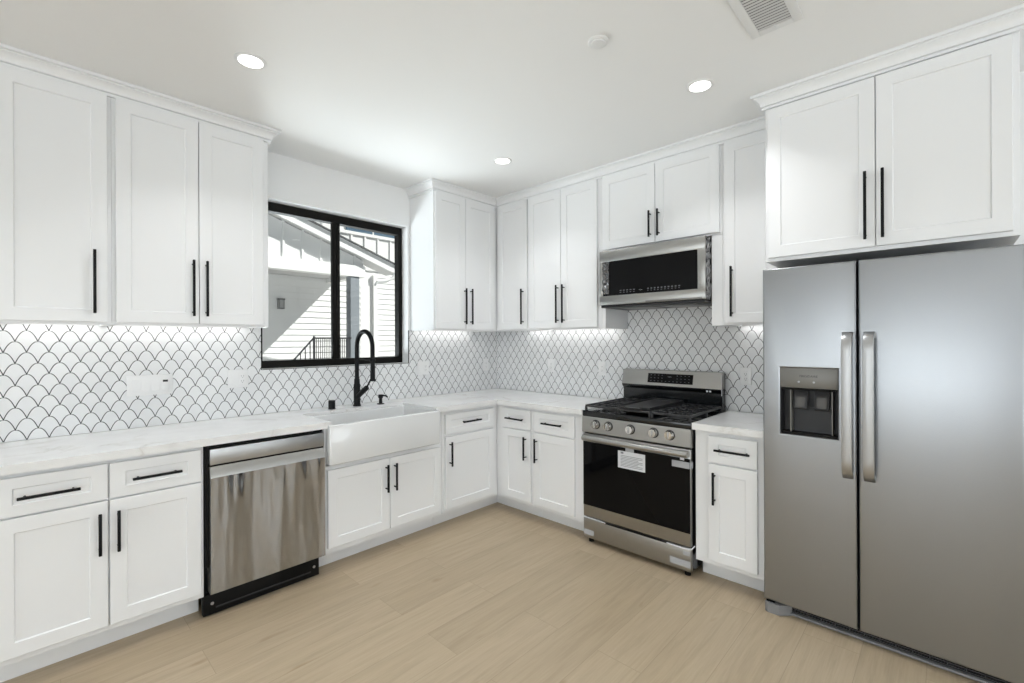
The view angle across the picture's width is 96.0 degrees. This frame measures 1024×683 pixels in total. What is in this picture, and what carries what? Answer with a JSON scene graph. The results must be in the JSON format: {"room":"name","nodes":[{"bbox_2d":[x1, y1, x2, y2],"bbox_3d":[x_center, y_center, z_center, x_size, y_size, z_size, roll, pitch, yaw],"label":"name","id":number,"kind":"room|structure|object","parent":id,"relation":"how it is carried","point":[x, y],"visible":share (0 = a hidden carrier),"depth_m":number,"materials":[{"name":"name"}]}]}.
{"room":"kitchen","nodes":[
{"label":"kitchen","id":0,"kind":"room"},
{"bbox_2d":[0,151,493,442],"bbox_3d":[-3.726,0.071,1.030,0.160,2.685,10.560,0,0,43],"label":"wall","id":1,"kind":"structure","parent":0,"point":[292,182],"depth_m":3.50,"materials":[{"name":"white paint"}]},
{"bbox_2d":[0,65,111,325],"bbox_3d":[-2.225,-0.677,2.224,0.385,1.198,0.412,0,0,43],"label":"upper cabinet","id":2,"kind":"object","parent":1,"relation":"attached to","point":[55,136],"visible":0.98,"depth_m":2.12,"materials":[{"name":"white paint"}]},
{"bbox_2d":[107,98,268,327],"bbox_3d":[-1.834,-0.679,2.638,0.385,1.198,0.724,0,0,43],"label":"upper cabinet","id":3,"kind":"object","parent":1,"relation":"attached to","point":[189,198],"visible":0.98,"depth_m":2.49,"materials":[{"name":"white paint"}]},
{"bbox_2d":[0,43,280,144],"bbox_3d":[-1.964,-1.241,2.503,0.386,0.076,1.210,0,0,43],"label":"crown molding","id":4,"kind":"structure","parent":3,"relation":"attached to","point":[12,57],"depth_m":2.30,"materials":[{"name":"white paint"}]},
{"bbox_2d":[0,324,496,442],"bbox_3d":[-1.333,0.202,3.441,0.009,0.573,3.431,0,0,43],"label":"backsplash","id":5,"kind":"structure","parent":1,"relation":"attached to","point":[56,380],"depth_m":2.74,"materials":[{"name":"tile"}]},
{"bbox_2d":[127,374,172,396],"bbox_3d":[-2.074,0.254,2.643,0.011,0.116,0.205,0,0,43],"label":"switch plate","id":6,"kind":"object","parent":5,"relation":"attached to","point":[137,385],"visible":1,"depth_m":2.63,"materials":[{"name":"white plastic"}]},
{"bbox_2d":[228,369,247,387],"bbox_3d":[-1.765,0.245,2.971,0.010,0.116,0.118,0,0,43],"label":"outlet plate","id":7,"kind":"object","parent":5,"relation":"attached to","point":[236,378],"visible":1,"depth_m":2.97,"materials":[{"name":"white plastic"}]},
{"bbox_2d":[240,373,244,383],"bbox_3d":[-1.748,0.245,2.986,0.002,0.066,0.033,0,0,43],"label":"receptacle","id":8,"kind":"object","parent":7,"relation":"attached to","point":[242,375],"depth_m":2.98,"materials":[{"name":"grey plastic"}]},
{"bbox_2d":[417,361,428,374],"bbox_3d":[-0.775,0.238,4.019,0.010,0.116,0.118,0,0,43],"label":"outlet plate","id":9,"kind":"object","parent":5,"relation":"attached to","point":[422,366],"visible":1,"depth_m":4.01,"materials":[{"name":"white plastic"}]},
{"bbox_2d":[483,359,488,370],"bbox_3d":[-0.259,0.238,4.566,0.009,0.116,0.072,0,0,43],"label":"outlet plate","id":10,"kind":"object","parent":5,"relation":"attached to","point":[485,361],"visible":1,"depth_m":4.56,"materials":[{"name":"white plastic"}]},
{"bbox_2d":[262,202,401,367],"bbox_3d":[-1.368,-0.388,3.581,0.060,1.156,1.153,0,0,43],"label":"window","id":11,"kind":"structure","parent":1,"relation":"in","point":[335,221],"depth_m":3.56,"materials":[{"name":"black metal"}]},
{"bbox_2d":[410,191,496,331],"bbox_3d":[-0.488,-0.685,4.064,0.385,1.198,0.712,0,0,43],"label":"upper cabinet","id":12,"kind":"object","parent":1,"relation":"attached to","point":[453,238],"visible":0.97,"depth_m":3.88,"materials":[{"name":"white paint"}]},
{"bbox_2d":[1,502,979,682],"bbox_3d":[-1.176,1.462,-1.345,7.200,0.120,10.600,0,0,43],"label":"floor","id":13,"kind":"structure","parent":0,"point":[497,592],"depth_m":2.21,"materials":[{"name":"brown wood"}]},
{"bbox_2d":[0,447,203,682],"bbox_3d":[-2.006,0.968,2.244,0.665,0.875,0.731,0,0,43],"label":"base cabinet","id":14,"kind":"object","parent":13,"relation":"on","point":[94,555],"visible":0.99,"depth_m":2.02,"materials":[{"name":"white paint"}]},
{"bbox_2d":[0,388,573,475],"bbox_3d":[-0.969,0.506,3.098,0.991,0.038,3.432,0,0,43],"label":"countertop","id":15,"kind":"structure","parent":14,"relation":"on","point":[16,457],"depth_m":2.46,"materials":[{"name":"white stone"}]},
{"bbox_2d":[328,400,335,408],"bbox_3d":[-1.288,0.458,3.293,0.054,0.062,0.054,0,0,43],"label":"air gap","id":16,"kind":"object","parent":15,"relation":"on","point":[331,403],"visible":1,"depth_m":3.27,"materials":[{"name":"black metal"}]},
{"bbox_2d":[353,329,375,405],"bbox_3d":[-1.081,0.202,3.369,0.277,0.571,0.058,0,0,43],"label":"kitchen faucet","id":17,"kind":"object","parent":15,"relation":"on","point":[358,393],"visible":1,"depth_m":3.39,"materials":[{"name":"black metal"}]},
{"bbox_2d":[311,405,439,465],"bbox_3d":[-0.968,0.627,3.195,0.460,0.239,0.819,0,0,43],"label":"farmhouse sink","id":18,"kind":"object","parent":15,"relation":"in","point":[368,433],"visible":0.79,"depth_m":3.06,"materials":[{"name":"white ceramic"}]},
{"bbox_2d":[377,394,387,403],"bbox_3d":[-0.996,0.450,3.531,0.100,0.074,0.056,0,0,43],"label":"soap dispenser","id":19,"kind":"object","parent":15,"relation":"on","point":[380,396],"visible":1,"depth_m":3.53,"materials":[{"name":"black metal"}]},
{"bbox_2d":[201,430,325,616],"bbox_3d":[-1.539,0.964,2.726,0.626,0.867,0.615,0,0,43],"label":"dishwasher","id":20,"kind":"object","parent":13,"relation":"on","point":[264,498],"visible":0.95,"depth_m":2.48,"materials":[{"name":"silver metal"}]},
{"bbox_2d":[319,405,440,566],"bbox_3d":[-1.028,0.964,3.279,0.665,0.875,0.885,0,0,43],"label":"base cabinet","id":21,"kind":"object","parent":13,"relation":"on","point":[371,502],"visible":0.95,"depth_m":3.03,"materials":[{"name":"white paint"}]},
{"bbox_2d":[433,404,496,524],"bbox_3d":[-0.488,0.961,3.852,0.665,0.875,0.684,0,0,43],"label":"base cabinet","id":22,"kind":"object","parent":13,"relation":"on","point":[468,435],"visible":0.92,"depth_m":3.59,"materials":[{"name":"white paint"}]},
{"bbox_2d":[497,404,542,516],"bbox_3d":[-0.011,0.959,4.107,1.006,0.875,0.665,0,0,43],"label":"base cabinet","id":23,"kind":"object","parent":13,"relation":"on","point":[515,425],"visible":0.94,"depth_m":3.68,"materials":[{"name":"white paint"}]},
{"bbox_2d":[533,409,585,530],"bbox_3d":[0.528,0.957,3.598,0.474,0.875,0.665,0,0,43],"label":"base cabinet","id":24,"kind":"object","parent":13,"relation":"on","point":[557,441],"visible":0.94,"depth_m":3.38,"materials":[{"name":"white paint"}]},
{"bbox_2d":[529,396,612,414],"bbox_3d":[0.528,0.499,3.606,0.486,0.038,0.638,0,0,43],"label":"countertop","id":25,"kind":"structure","parent":24,"relation":"on","point":[576,404],"depth_m":3.50,"materials":[{"name":"white stone"}]},
{"bbox_2d":[581,368,724,575],"bbox_3d":[0.961,0.806,3.145,0.765,1.174,0.672,0,0,43],"label":"gas range","id":26,"kind":"object","parent":13,"relation":"on","point":[639,448],"visible":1,"depth_m":2.96,"materials":[{"name":"silver metal"}]},
{"bbox_2d":[583,408,722,429],"bbox_3d":[0.959,0.501,3.148,0.759,0.040,0.560,0,0,43],"label":"cooktop","id":27,"kind":"object","parent":26,"relation":"in","point":[661,422],"depth_m":2.93,"materials":[{"name":"black metal"}]},
{"bbox_2d":[696,430,763,591],"bbox_3d":[1.402,0.953,2.773,0.374,0.875,0.665,0,0,43],"label":"base cabinet","id":28,"kind":"object","parent":13,"relation":"on","point":[729,467],"visible":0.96,"depth_m":2.56,"materials":[{"name":"white paint"}]},
{"bbox_2d":[692,410,763,438],"bbox_3d":[1.403,0.496,2.779,0.382,0.038,0.638,0,0,43],"label":"countertop","id":29,"kind":"structure","parent":28,"relation":"on","point":[748,424],"depth_m":2.65,"materials":[{"name":"white stone"}]},
{"bbox_2d":[763,244,1023,682],"bbox_3d":[1.834,0.507,2.286,0.910,1.760,0.722,0,0,43],"label":"refrigerator","id":30,"kind":"object","parent":13,"relation":"on","point":[893,387],"visible":1,"depth_m":2.00,"materials":[{"name":"grey metal"}]},
{"bbox_2d":[0,0,1023,197],"bbox_3d":[-1.189,-1.358,-1.345,7.200,0.150,10.600,0,0,43],"label":"ceiling","id":31,"kind":"structure","parent":0,"point":[403,94],"depth_m":2.12,"materials":[{"name":"white paint"}]},
{"bbox_2d":[234,52,266,69],"bbox_3d":[-1.198,-1.279,2.111,0.134,0.006,0.134,0,0,43],"label":"recessed light","id":32,"kind":"object","parent":31,"relation":"in","point":[246,59],"visible":1,"depth_m":2.10,"materials":[{"name":"white"}]},
{"bbox_2d":[493,157,511,164],"bbox_3d":[-0.068,-1.284,3.296,0.134,0.006,0.134,0,0,43],"label":"recessed light","id":33,"kind":"object","parent":31,"relation":"in","point":[499,160],"visible":1,"depth_m":3.28,"materials":[{"name":"white"}]},
{"bbox_2d":[588,35,608,48],"bbox_3d":[0.371,-1.281,1.985,0.088,0.017,0.088,0,0,43],"label":"smoke detector","id":34,"kind":"object","parent":31,"relation":"attached to","point":[597,41],"visible":1,"depth_m":1.97,"materials":[{"name":"white plastic"}]},
{"bbox_2d":[686,78,713,92],"bbox_3d":[0.953,-1.289,2.334,0.134,0.006,0.134,0,0,43],"label":"recessed light","id":35,"kind":"object","parent":31,"relation":"in","point":[704,84],"visible":1,"depth_m":2.33,"materials":[{"name":"white"}]},
{"bbox_2d":[727,0,803,39],"bbox_3d":[0.981,-1.282,1.783,0.190,0.020,0.337,0,0,43],"label":"ceiling vent","id":36,"kind":"object","parent":31,"relation":"in","point":[759,18],"visible":1,"depth_m":1.82,"materials":[{"name":"white metal"}]},
{"bbox_2d":[498,71,1023,413],"bbox_3d":[2.446,0.044,2.353,7.000,2.685,0.160,0,0,43],"label":"wall","id":37,"kind":"structure","parent":0,"point":[1020,240],"depth_m":2.23,"materials":[{"name":"white paint"}]},
{"bbox_2d":[480,200,539,331],"bbox_3d":[-0.025,-0.687,4.306,0.721,1.198,0.385,0,0,43],"label":"upper cabinet","id":38,"kind":"object","parent":37,"relation":"attached to","point":[512,300],"visible":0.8,"depth_m":4.08,"materials":[{"name":"white paint"}]},
{"bbox_2d":[528,179,627,330],"bbox_3d":[0.514,-0.689,3.797,0.760,1.198,0.385,0,0,43],"label":"upper cabinet","id":39,"kind":"object","parent":37,"relation":"attached to","point":[565,225],"visible":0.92,"depth_m":3.66,"materials":[{"name":"white paint"}]},
{"bbox_2d":[497,306,762,412],"bbox_3d":[0.804,0.106,3.789,2.638,0.745,0.008,0,0,43],"label":"backsplash","id":40,"kind":"structure","parent":37,"relation":"attached to","point":[685,338],"depth_m":3.62,"materials":[{"name":"tile"}]},
{"bbox_2d":[548,359,554,371],"bbox_3d":[0.356,0.228,4.200,0.072,0.116,0.009,0,0,43],"label":"outlet plate","id":41,"kind":"object","parent":40,"relation":"attached to","point":[551,367],"visible":1,"depth_m":4.20,"materials":[{"name":"white plastic"}]},
{"bbox_2d":[598,361,605,375],"bbox_3d":[0.749,0.232,3.829,0.072,0.116,0.009,0,0,43],"label":"outlet plate","id":42,"kind":"object","parent":40,"relation":"attached to","point":[601,365],"visible":1,"depth_m":3.83,"materials":[{"name":"white plastic"}]},
{"bbox_2d":[600,364,603,372],"bbox_3d":[0.747,0.232,3.827,0.033,0.066,0.002,0,0,43],"label":"receptacle","id":43,"kind":"object","parent":42,"relation":"attached to","point":[601,365],"depth_m":3.83,"materials":[{"name":"grey plastic"}]},
{"bbox_2d":[740,367,751,384],"bbox_3d":[1.556,0.238,3.067,0.072,0.116,0.009,0,0,43],"label":"outlet plate","id":44,"kind":"object","parent":40,"relation":"attached to","point":[745,373],"visible":1,"depth_m":3.06,"materials":[{"name":"white plastic"}]},
{"bbox_2d":[743,371,747,380],"bbox_3d":[1.554,0.238,3.065,0.033,0.066,0.002,0,0,43],"label":"receptacle","id":45,"kind":"object","parent":44,"relation":"attached to","point":[745,373],"depth_m":3.06,"materials":[{"name":"grey plastic"}]},
{"bbox_2d":[602,145,722,250],"bbox_3d":[1.083,-0.976,3.258,0.868,0.629,0.385,0,0,43],"label":"upper cabinet","id":46,"kind":"object","parent":37,"relation":"attached to","point":[679,197],"visible":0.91,"depth_m":3.10,"materials":[{"name":"white paint"}]},
{"bbox_2d":[600,235,711,309],"bbox_3d":[1.057,-0.445,3.250,0.769,0.418,0.421,0,0,43],"label":"microwave","id":47,"kind":"object","parent":46,"relation":"attached to","point":[674,273],"visible":0.98,"depth_m":3.07,"materials":[{"name":"silver metal"}]},
{"bbox_2d":[712,132,777,326],"bbox_3d":[1.490,-0.694,2.875,0.380,1.198,0.385,0,0,43],"label":"upper cabinet","id":48,"kind":"object","parent":37,"relation":"attached to","point":[739,263],"visible":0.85,"depth_m":2.77,"materials":[{"name":"white paint"}]},
{"bbox_2d":[765,31,1020,267],"bbox_3d":[1.863,-0.855,2.330,0.909,0.878,0.665,0,0,43],"label":"upper cabinet","id":49,"kind":"object","parent":37,"relation":"attached to","point":[923,157],"visible":0.97,"depth_m":2.06,"materials":[{"name":"white paint"}]},
{"bbox_2d":[404,4,1023,208],"bbox_3d":[0.666,-1.253,2.934,3.618,0.076,0.772,0,0,43],"label":"crown molding","id":50,"kind":"structure","parent":49,"relation":"attached to","point":[1011,20],"depth_m":2.33,"materials":[{"name":"white paint"}]},
{"label":"outside","id":51,"kind":"structure","parent":0,"visible":0},
{"bbox_3d":[-14.834,1.737,18.565,39.600,0.250,50.000,0,0,43],"label":"ground","id":52,"kind":"structure","parent":51,"visible":0},
{"bbox_2d":[262,213,394,360],"bbox_3d":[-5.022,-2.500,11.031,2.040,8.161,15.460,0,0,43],"label":"neighbor house","id":53,"kind":"structure","parent":52,"relation":"on","point":[299,250],"depth_m":11.52,"materials":[{"name":"white wood"}]},
{"bbox_2d":[277,298,284,308],"bbox_3d":[-5.695,-0.908,11.343,0.176,0.250,0.150,0,0,43],"label":"wall lantern","id":54,"kind":"object","parent":53,"relation":"attached to","point":[280,301],"visible":1,"depth_m":11.30,"materials":[{"name":"grey metal"}]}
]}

